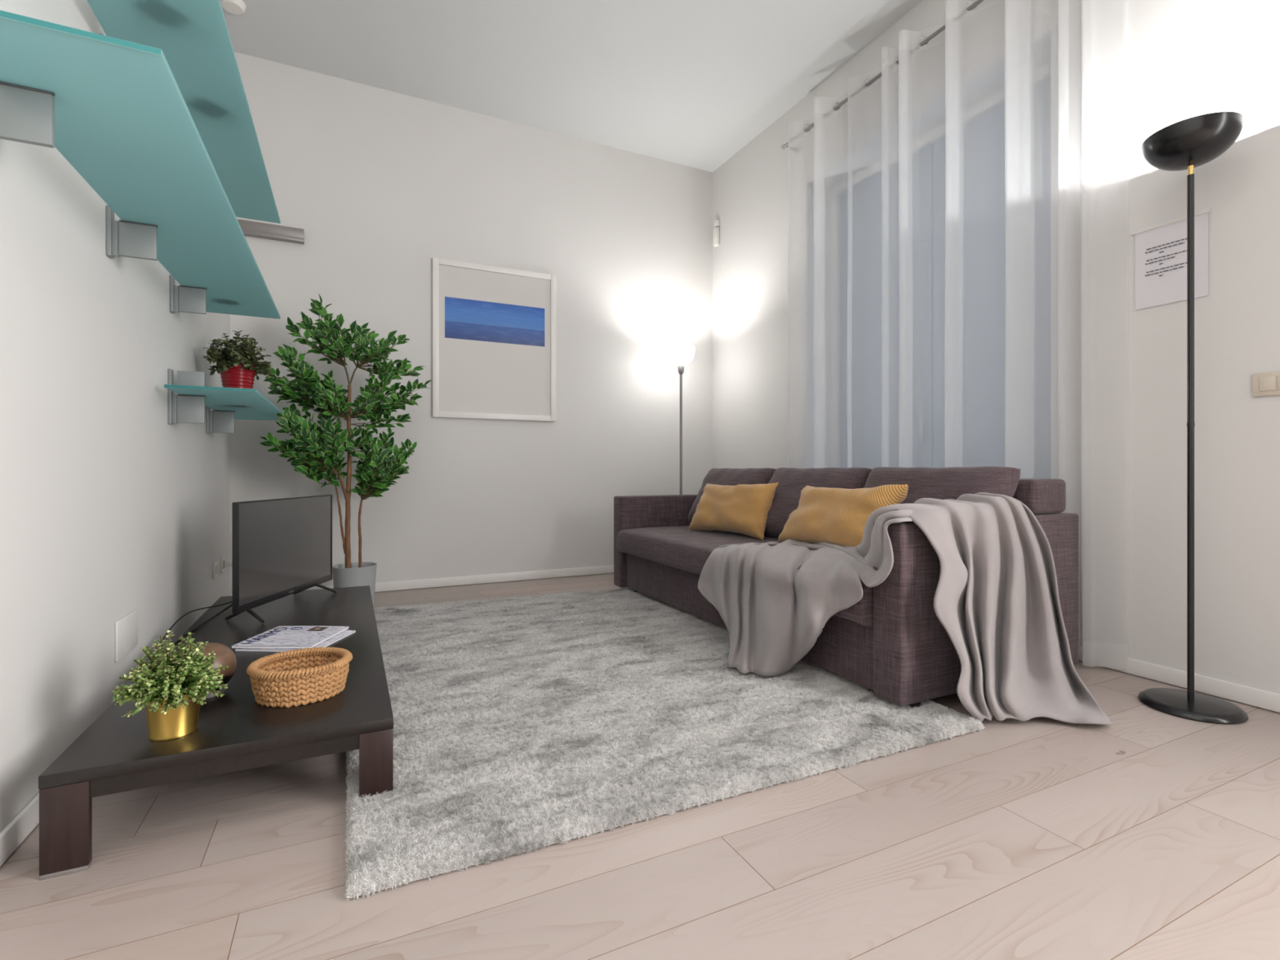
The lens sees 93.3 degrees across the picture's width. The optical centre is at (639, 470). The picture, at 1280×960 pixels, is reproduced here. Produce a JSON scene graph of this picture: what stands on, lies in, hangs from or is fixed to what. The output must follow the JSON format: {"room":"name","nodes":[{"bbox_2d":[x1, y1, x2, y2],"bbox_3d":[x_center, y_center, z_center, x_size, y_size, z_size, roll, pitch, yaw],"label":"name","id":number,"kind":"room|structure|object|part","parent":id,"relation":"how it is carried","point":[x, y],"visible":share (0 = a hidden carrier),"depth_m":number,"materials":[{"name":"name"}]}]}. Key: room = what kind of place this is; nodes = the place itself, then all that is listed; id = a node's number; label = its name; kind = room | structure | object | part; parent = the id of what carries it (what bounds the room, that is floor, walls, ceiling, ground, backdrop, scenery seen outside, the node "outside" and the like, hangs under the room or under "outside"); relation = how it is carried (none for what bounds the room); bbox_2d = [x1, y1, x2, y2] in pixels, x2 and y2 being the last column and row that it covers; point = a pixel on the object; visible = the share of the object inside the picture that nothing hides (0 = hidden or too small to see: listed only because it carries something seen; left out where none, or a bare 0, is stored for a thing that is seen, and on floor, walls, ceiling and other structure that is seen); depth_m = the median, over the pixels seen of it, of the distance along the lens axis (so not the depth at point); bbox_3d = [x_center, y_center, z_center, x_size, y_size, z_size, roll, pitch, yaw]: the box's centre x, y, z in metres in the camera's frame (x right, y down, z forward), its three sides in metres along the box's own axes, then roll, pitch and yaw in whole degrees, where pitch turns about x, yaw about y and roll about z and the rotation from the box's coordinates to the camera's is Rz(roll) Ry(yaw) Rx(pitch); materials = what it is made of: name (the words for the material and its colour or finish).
{"room":"living room","nodes":[
{"label":"living room","id":0,"kind":"room"},
{"bbox_2d":[0,0,230,832],"bbox_3d":[-1.063,-0.890,0.536,0.120,3.440,7.330,0,0,-26],"label":"wall","id":1,"kind":"structure","parent":0,"point":[110,508],"depth_m":1.66,"materials":[{"name":"paint"}]},
{"bbox_2d":[0,594,230,866],"bbox_3d":[-1.004,0.795,0.565,0.013,0.063,7.090,0,0,-26],"label":"baseboard","id":2,"kind":"structure","parent":1,"relation":"attached to","point":[17,830],"depth_m":1.33,"materials":[{"name":"white paint"}]},
{"bbox_2d":[115,608,137,662],"bbox_3d":[-1.697,0.541,1.999,0.008,0.127,0.205,0,0,-26],"label":"cover plate","id":3,"kind":"object","parent":1,"relation":"attached to","point":[126,628],"visible":1,"depth_m":1.98,"materials":[{"name":"paint"}]},
{"bbox_2d":[0,9,280,319],"bbox_3d":[-1.514,-0.730,2.016,0.352,0.152,2.163,0,0,-26],"label":"glass shelf","id":4,"kind":"object","parent":1,"relation":"attached to","point":[116,109],"visible":1,"depth_m":1.44,"materials":[{"name":"teal glass"}]},
{"bbox_3d":[-1.623,-0.730,1.852,0.011,0.152,0.034,0,0,-26],"label":"wall rail","id":5,"kind":"part","parent":4,"relation":"part of","materials":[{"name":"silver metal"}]},
{"bbox_3d":[-1.938,-0.730,2.505,0.011,0.152,0.034,0,0,-26],"label":"wall rail","id":6,"kind":"part","parent":4,"relation":"part of","materials":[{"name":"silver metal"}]},
{"bbox_2d":[86,0,280,223],"bbox_3d":[-1.514,-1.214,2.016,0.352,0.152,2.163,0,0,-26],"label":"glass shelf","id":7,"kind":"object","parent":1,"relation":"attached to","point":[193,36],"visible":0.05,"depth_m":1.92,"materials":[{"name":"teal glass"}]},
{"bbox_2d":[212,560,217,578],"bbox_3d":[-2.325,0.544,3.309,0.014,0.085,0.080,0,0,-26],"label":"wall socket","id":8,"kind":"object","parent":1,"relation":"attached to","point":[215,565],"visible":1,"depth_m":3.28,"materials":[{"name":"white plastic"}]},
{"bbox_2d":[220,555,225,572],"bbox_3d":[-2.421,0.544,3.507,0.014,0.085,0.080,0,0,-26],"label":"wall socket","id":9,"kind":"object","parent":1,"relation":"attached to","point":[222,558],"visible":0.97,"depth_m":3.47,"materials":[{"name":"white plastic"}]},
{"bbox_2d":[164,368,284,434],"bbox_3d":[-2.024,-0.302,3.051,0.332,0.225,1.585,0,0,-26],"label":"glass shelf","id":10,"kind":"object","parent":1,"relation":"attached to","point":[228,404],"visible":1,"depth_m":2.52,"materials":[{"name":"teal glass"}]},
{"bbox_3d":[-1.927,-0.302,2.481,0.011,0.225,0.034,0,0,-26],"label":"wall rail","id":11,"kind":"part","parent":10,"relation":"part of","materials":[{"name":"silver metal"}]},
{"bbox_3d":[-1.862,-0.369,2.506,0.092,0.084,0.016,0,0,-26],"label":"plate","id":12,"kind":"part","parent":10,"relation":"part of","materials":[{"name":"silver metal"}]},
{"bbox_3d":[-2.242,-0.302,3.135,0.011,0.225,0.034,0,0,-26],"label":"wall rail","id":13,"kind":"part","parent":10,"relation":"part of","materials":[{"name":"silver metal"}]},
{"bbox_3d":[-2.008,-0.319,3.059,0.297,0.012,1.585,0,0,-26],"label":"glass panel","id":14,"kind":"part","parent":10,"relation":"part of","materials":[{"name":"teal glass"}]},
{"bbox_2d":[203,330,272,388],"bbox_3d":[-1.954,-0.499,2.943,0.290,0.348,0.307,0,0,-26],"label":"potted plant","id":15,"kind":"object","parent":10,"relation":"on","point":[237,368],"visible":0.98,"depth_m":2.89,"materials":[{"name":"green plant"}]},
{"bbox_3d":[-1.958,-0.419,2.941,0.156,0.187,0.156,0,0,-26],"label":"pot","id":16,"kind":"part","parent":15,"relation":"part of","materials":[{"name":"red ceramic"}]},
{"bbox_2d":[223,560,231,595],"bbox_3d":[-2.336,0.662,3.444,0.047,0.279,0.236,0,0,-38],"label":"cord","id":17,"kind":"object","parent":1,"relation":"attached to","point":[227,562],"visible":0.47,"depth_m":3.50,"materials":[{"name":"white plastic"}]},
{"bbox_2d":[230,51,712,592],"bbox_3d":[-0.982,-0.890,4.577,3.535,3.440,0.120,0,0,-26],"label":"wall","id":18,"kind":"structure","parent":0,"point":[380,184],"depth_m":4.42,"materials":[{"name":"paint"}]},
{"bbox_2d":[237,218,304,244],"bbox_3d":[-2.335,-1.512,3.830,0.359,0.085,0.051,0,0,-26],"label":"wall rail","id":19,"kind":"object","parent":18,"relation":"attached to","point":[250,228],"visible":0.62,"depth_m":3.82,"materials":[{"name":"grey metal"}]},
{"bbox_2d":[306,564,613,591],"bbox_3d":[-0.948,0.795,4.520,3.522,0.063,0.013,0,0,-26],"label":"baseboard","id":20,"kind":"structure","parent":18,"relation":"attached to","point":[523,575],"depth_m":4.43,"materials":[{"name":"white paint"}]},
{"bbox_2d":[432,257,555,422],"bbox_3d":[-1.056,-0.938,4.457,0.904,1.124,0.028,0,0,-26],"label":"picture frame","id":21,"kind":"object","parent":18,"relation":"attached to","point":[494,327],"visible":1,"depth_m":4.44,"materials":[{"name":"white paint"}]},
{"bbox_2d":[444,296,544,346],"bbox_3d":[-1.057,-1.090,4.454,0.733,0.292,0.001,0,0,-26],"label":"photograph","id":22,"kind":"object","parent":21,"relation":"attached to","point":[464,318],"depth_m":4.44},
{"bbox_2d":[222,0,922,172],"bbox_3d":[0.664,-2.660,1.369,3.955,0.100,7.330,0,0,-26],"label":"ceiling","id":23,"kind":"structure","parent":0,"point":[691,83],"depth_m":3.79,"materials":[{"name":"white paint"}]},
{"bbox_2d":[219,0,245,14],"bbox_3d":[-2.272,-2.592,3.367,0.130,0.034,0.130,0,0,-26],"label":"ceiling sensor","id":24,"kind":"object","parent":23,"relation":"attached to","point":[233,6],"visible":0.96,"depth_m":3.36,"materials":[{"name":"white plastic"}]},
{"bbox_2d":[0,573,1279,959],"bbox_3d":[0.696,0.855,1.384,3.985,0.050,7.290,0,0,-26],"label":"floor","id":25,"kind":"structure","parent":0,"point":[1150,833],"depth_m":1.26,"materials":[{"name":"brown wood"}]},
{"bbox_2d":[38,585,393,880],"bbox_3d":[-1.336,0.724,2.236,0.667,0.212,1.932,0,0,-26],"label":"table","id":26,"kind":"object","parent":25,"relation":"on","point":[116,753],"visible":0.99,"depth_m":1.46,"materials":[{"name":"brown wood"}]},
{"bbox_3d":[-1.185,0.826,1.248,0.076,0.009,0.021,0,0,-26],"label":"foot plate","id":27,"kind":"part","parent":26,"relation":"part of","materials":[{"name":"grey metal"}]},
{"bbox_3d":[-1.198,0.734,1.274,0.078,0.175,0.078,0,0,-26],"label":"leg","id":28,"kind":"part","parent":26,"relation":"part of","materials":[{"name":"brown wood"}]},
{"bbox_2d":[111,630,228,741],"bbox_3d":[-1.101,0.498,1.422,0.218,0.240,0.210,0,0,-35],"label":"potted plant","id":29,"kind":"object","parent":26,"relation":"on","point":[173,687],"visible":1,"depth_m":1.39,"materials":[{"name":"green plant"}]},
{"bbox_3d":[-1.099,0.568,1.424,0.111,0.100,0.111,0,0,-26],"label":"pot","id":30,"kind":"part","parent":29,"relation":"part of","materials":[{"name":"gold metal"}]},
{"bbox_2d":[147,601,231,669],"bbox_3d":[-1.695,0.620,2.262,0.191,0.186,0.932,0,0,-13],"label":"power cable","id":31,"kind":"object","parent":26,"relation":"on","point":[230,606],"visible":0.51,"depth_m":2.41,"materials":[{"name":"black plastic"}]},
{"bbox_2d":[191,642,236,698],"bbox_3d":[-1.193,0.548,1.669,0.132,0.140,0.132,0,0,-26],"label":"decorative sphere","id":32,"kind":"object","parent":26,"relation":"on","point":[224,655],"visible":0.48,"depth_m":1.66,"materials":[{"name":"brown wood"}]},
{"bbox_2d":[225,494,337,622],"bbox_3d":[-1.623,0.373,2.795,0.197,0.490,0.753,0,0,0],"label":"television","id":33,"kind":"object","parent":26,"relation":"on","point":[282,548],"visible":1,"depth_m":2.69,"materials":[{"name":"black plastic"}]},
{"bbox_2d":[235,630,355,652],"bbox_3d":[-1.235,0.614,2.187,0.285,0.008,0.262,0,0,4],"label":"magazine","id":34,"kind":"object","parent":26,"relation":"on","point":[344,633],"visible":0.38,"depth_m":2.10,"materials":[{"name":"white paper"}]},
{"bbox_2d":[231,626,349,648],"bbox_3d":[-1.258,0.602,2.196,0.275,0.011,0.265,0,0,1],"label":"magazine","id":35,"kind":"object","parent":34,"relation":"on","point":[279,637],"visible":1,"depth_m":2.17,"materials":[{"name":"white paper"}]},
{"bbox_2d":[306,626,328,631],"bbox_3d":[-1.216,0.598,2.280,0.055,0.001,0.055,0,0,1],"label":"photo","id":36,"kind":"object","parent":35,"relation":"on","point":[308,628],"depth_m":2.28,"materials":[{"name":"brown"}]},
{"bbox_2d":[246,647,352,707],"bbox_3d":[-0.936,0.570,1.671,0.256,0.101,0.236,0,0,-32],"label":"woven basket","id":37,"kind":"object","parent":26,"relation":"on","point":[322,673],"visible":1,"depth_m":1.61,"materials":[{"name":"brown wicker"}]},
{"bbox_3d":[-0.669,0.727,1.529,0.077,0.161,0.078,0,0,-26],"label":"leg","id":38,"kind":"part","parent":26,"relation":"part of","materials":[{"name":"brown wood"}]},
{"bbox_2d":[258,293,431,606],"bbox_3d":[-1.722,-0.082,3.584,0.920,1.822,0.489,0,0,-26],"label":"ficus tree","id":39,"kind":"object","parent":25,"relation":"on","point":[322,453],"visible":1,"depth_m":3.54,"materials":[{"name":"green plant"}]},
{"bbox_3d":[-1.695,0.696,3.590,0.244,0.267,0.244,0,0,-26],"label":"pot","id":40,"kind":"part","parent":39,"relation":"part of","materials":[{"name":"grey ceramic"}]},
{"bbox_2d":[344,587,984,900],"bbox_3d":[-0.285,0.815,2.696,1.828,0.029,2.576,0,0,-26],"label":"rug","id":41,"kind":"object","parent":25,"relation":"on","point":[522,724],"visible":0.86,"depth_m":1.89,"materials":[{"name":"grey carpet"}]},
{"bbox_2d":[666,344,694,494],"bbox_3d":[0.324,-0.070,4.774,0.260,1.800,0.260,0,0,-26],"label":"floor lamp","id":42,"kind":"object","parent":25,"relation":"on","point":[681,355],"visible":0.66,"depth_m":4.74,"materials":[{"name":"grey metal"}]},
{"bbox_2d":[677,365,684,374],"bbox_3d":[0.324,-0.792,4.774,0.052,0.069,0.052,0,0,-26],"label":"socket","id":43,"kind":"object","parent":42,"relation":"attached to","point":[680,368],"depth_m":4.76,"materials":[{"name":"grey metal"}]},
{"bbox_3d":[0.324,-0.898,4.774,0.220,0.143,0.220,0,0,-26],"label":"lamp shade","id":44,"kind":"part","parent":42,"relation":"part of","materials":[{"name":"white"}]},
{"bbox_2d":[613,466,1079,707],"bbox_3d":[0.775,0.406,3.265,1.067,0.847,2.373,0,0,-26],"label":"sofa","id":45,"kind":"object","parent":25,"relation":"on","point":[892,642],"visible":0.38,"depth_m":2.39,"materials":[{"name":"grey fabric"}]},
{"bbox_3d":[0.306,0.478,4.285,1.024,0.609,0.128,0,0,-26],"label":"arm","id":46,"kind":"part","parent":45,"relation":"part of","materials":[{"name":"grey fabric"}]},
{"bbox_2d":[688,467,776,524],"bbox_3d":[0.589,0.184,3.925,0.310,0.401,0.710,0,0,-26],"label":"cushion","id":47,"kind":"object","parent":45,"relation":"on","point":[725,476],"depth_m":3.84,"materials":[{"name":"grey fabric"}]},
{"bbox_2d":[688,482,778,540],"bbox_3d":[0.542,0.223,3.572,0.217,0.315,0.670,0,0,-32],"label":"cushion","id":48,"kind":"object","parent":45,"relation":"on","point":[741,508],"visible":1,"depth_m":3.43,"materials":[{"name":"fabric"}]},
{"bbox_3d":[0.667,0.461,3.213,0.827,0.164,2.112,0,0,-26],"label":"seat","id":49,"kind":"part","parent":45,"relation":"part of","materials":[{"name":"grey fabric"}]},
{"bbox_3d":[0.790,0.658,3.272,0.938,0.243,2.118,0,0,-26],"label":"panel","id":50,"kind":"part","parent":45,"relation":"part of","materials":[{"name":"grey fabric"}]},
{"bbox_2d":[764,467,872,537],"bbox_3d":[0.903,0.185,3.269,0.309,0.404,0.725,0,0,-26],"label":"cushion","id":51,"kind":"object","parent":45,"relation":"on","point":[791,481],"depth_m":3.24,"materials":[{"name":"grey fabric"}]},
{"bbox_2d":[777,484,908,546],"bbox_3d":[0.896,0.211,2.772,0.225,0.313,0.726,0,0,-21],"label":"cushion","id":52,"kind":"object","parent":45,"relation":"on","point":[835,516],"visible":0.76,"depth_m":2.65,"materials":[{"name":"fabric"}]},
{"bbox_2d":[697,492,1111,724],"bbox_3d":[0.906,0.452,2.437,0.885,0.737,1.557,0,0,-43],"label":"blanket","id":53,"kind":"object","parent":45,"relation":"on","point":[997,599],"visible":0.98,"depth_m":2.15,"materials":[{"name":"grey fabric"}]},
{"bbox_3d":[0.931,0.796,2.064,0.056,0.030,0.056,0,0,-26],"label":"leg","id":54,"kind":"part","parent":45,"relation":"part of","materials":[{"name":"black plastic"}]},
{"bbox_2d":[863,466,1020,503],"bbox_3d":[1.222,0.184,2.612,0.311,0.402,0.715,0,0,-26],"label":"cushion","id":55,"kind":"object","parent":45,"relation":"on","point":[948,482],"depth_m":2.46,"materials":[{"name":"grey fabric"}]},
{"bbox_3d":[1.288,0.478,2.266,1.010,0.609,0.128,0,0,-26],"label":"arm","id":56,"kind":"part","parent":45,"relation":"part of","materials":[{"name":"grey fabric"}]},
{"bbox_3d":[1.110,0.103,3.427,0.217,0.139,2.341,0,0,-26],"label":"frame","id":57,"kind":"part","parent":45,"relation":"part of","materials":[{"name":"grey fabric"}]},
{"bbox_2d":[1137,111,1248,724],"bbox_3d":[1.924,-0.173,2.111,0.284,2.005,0.284,0,0,-26],"label":"floor lamp","id":58,"kind":"object","parent":25,"relation":"on","point":[1188,144],"visible":1,"depth_m":2.10,"materials":[{"name":"black metal"}]},
{"bbox_3d":[1.924,-1.119,2.111,0.266,0.112,0.266,0,0,-26],"label":"dish","id":59,"kind":"part","parent":58,"relation":"part of","materials":[{"name":"black metal"}]},
{"bbox_2d":[712,0,1279,712],"bbox_3d":[2.310,-0.890,2.163,0.300,3.440,7.330,0,0,-26],"label":"wall","id":60,"kind":"structure","parent":0,"point":[1162,64],"depth_m":2.42,"materials":[{"name":"paint"}]},
{"bbox_2d":[712,219,719,247],"bbox_3d":[0.657,-2.040,5.201,0.040,0.220,0.060,0,0,-26],"label":"sensor","id":61,"kind":"object","parent":60,"relation":"attached to","point":[716,230],"visible":1,"depth_m":5.18,"materials":[{"name":"white plastic"}]},
{"bbox_2d":[781,0,983,153],"bbox_3d":[1.530,-2.281,3.302,0.115,0.046,2.232,0,0,-26],"label":"curtain rod","id":62,"kind":"object","parent":60,"relation":"attached to","point":[978,2],"visible":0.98,"depth_m":3.54,"materials":[{"name":"grey metal"}]},
{"bbox_2d":[787,0,1127,670],"bbox_3d":[1.479,-0.773,3.280,0.182,3.178,1.935,0,0,-30],"label":"curtain","id":63,"kind":"object","parent":62,"relation":"hanging from","point":[1019,14],"visible":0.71,"depth_m":3.04,"materials":[{"name":"white fabric"}]},
{"bbox_2d":[830,60,1050,478],"bbox_3d":[1.734,-0.585,3.578,0.090,2.830,1.620,0,0,-26],"label":"window","id":64,"kind":"structure","parent":60,"relation":"in","point":[984,122],"depth_m":3.38,"materials":[{"name":"glass"},{"name":"white painted frame"}]},
{"bbox_3d":[1.683,-0.240,3.597,0.015,0.140,0.020,0,0,-26],"label":"handle","id":65,"kind":"part","parent":64,"relation":"part of","materials":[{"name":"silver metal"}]},
{"bbox_2d":[1130,207,1210,310],"bbox_3d":[2.050,-0.810,2.343,0.006,0.324,0.250,0,0,-26],"label":"paper notice","id":66,"kind":"object","parent":60,"relation":"attached to","point":[1160,248],"visible":0.91,"depth_m":2.34,"materials":[{"name":"white paper"}]},
{"bbox_2d":[1078,646,1279,712],"bbox_3d":[2.172,0.795,2.089,0.013,0.063,7.077,0,0,-26],"label":"baseboard","id":67,"kind":"structure","parent":60,"relation":"attached to","point":[1250,695],"depth_m":2.23,"materials":[{"name":"white paint"}]},
{"bbox_2d":[1252,370,1279,396],"bbox_3d":[2.182,-0.299,2.067,0.013,0.082,0.130,0,0,-26],"label":"light switch","id":68,"kind":"object","parent":60,"relation":"attached to","point":[1264,384],"visible":1,"depth_m":2.09,"materials":[{"name":"beige plastic"}]}
]}

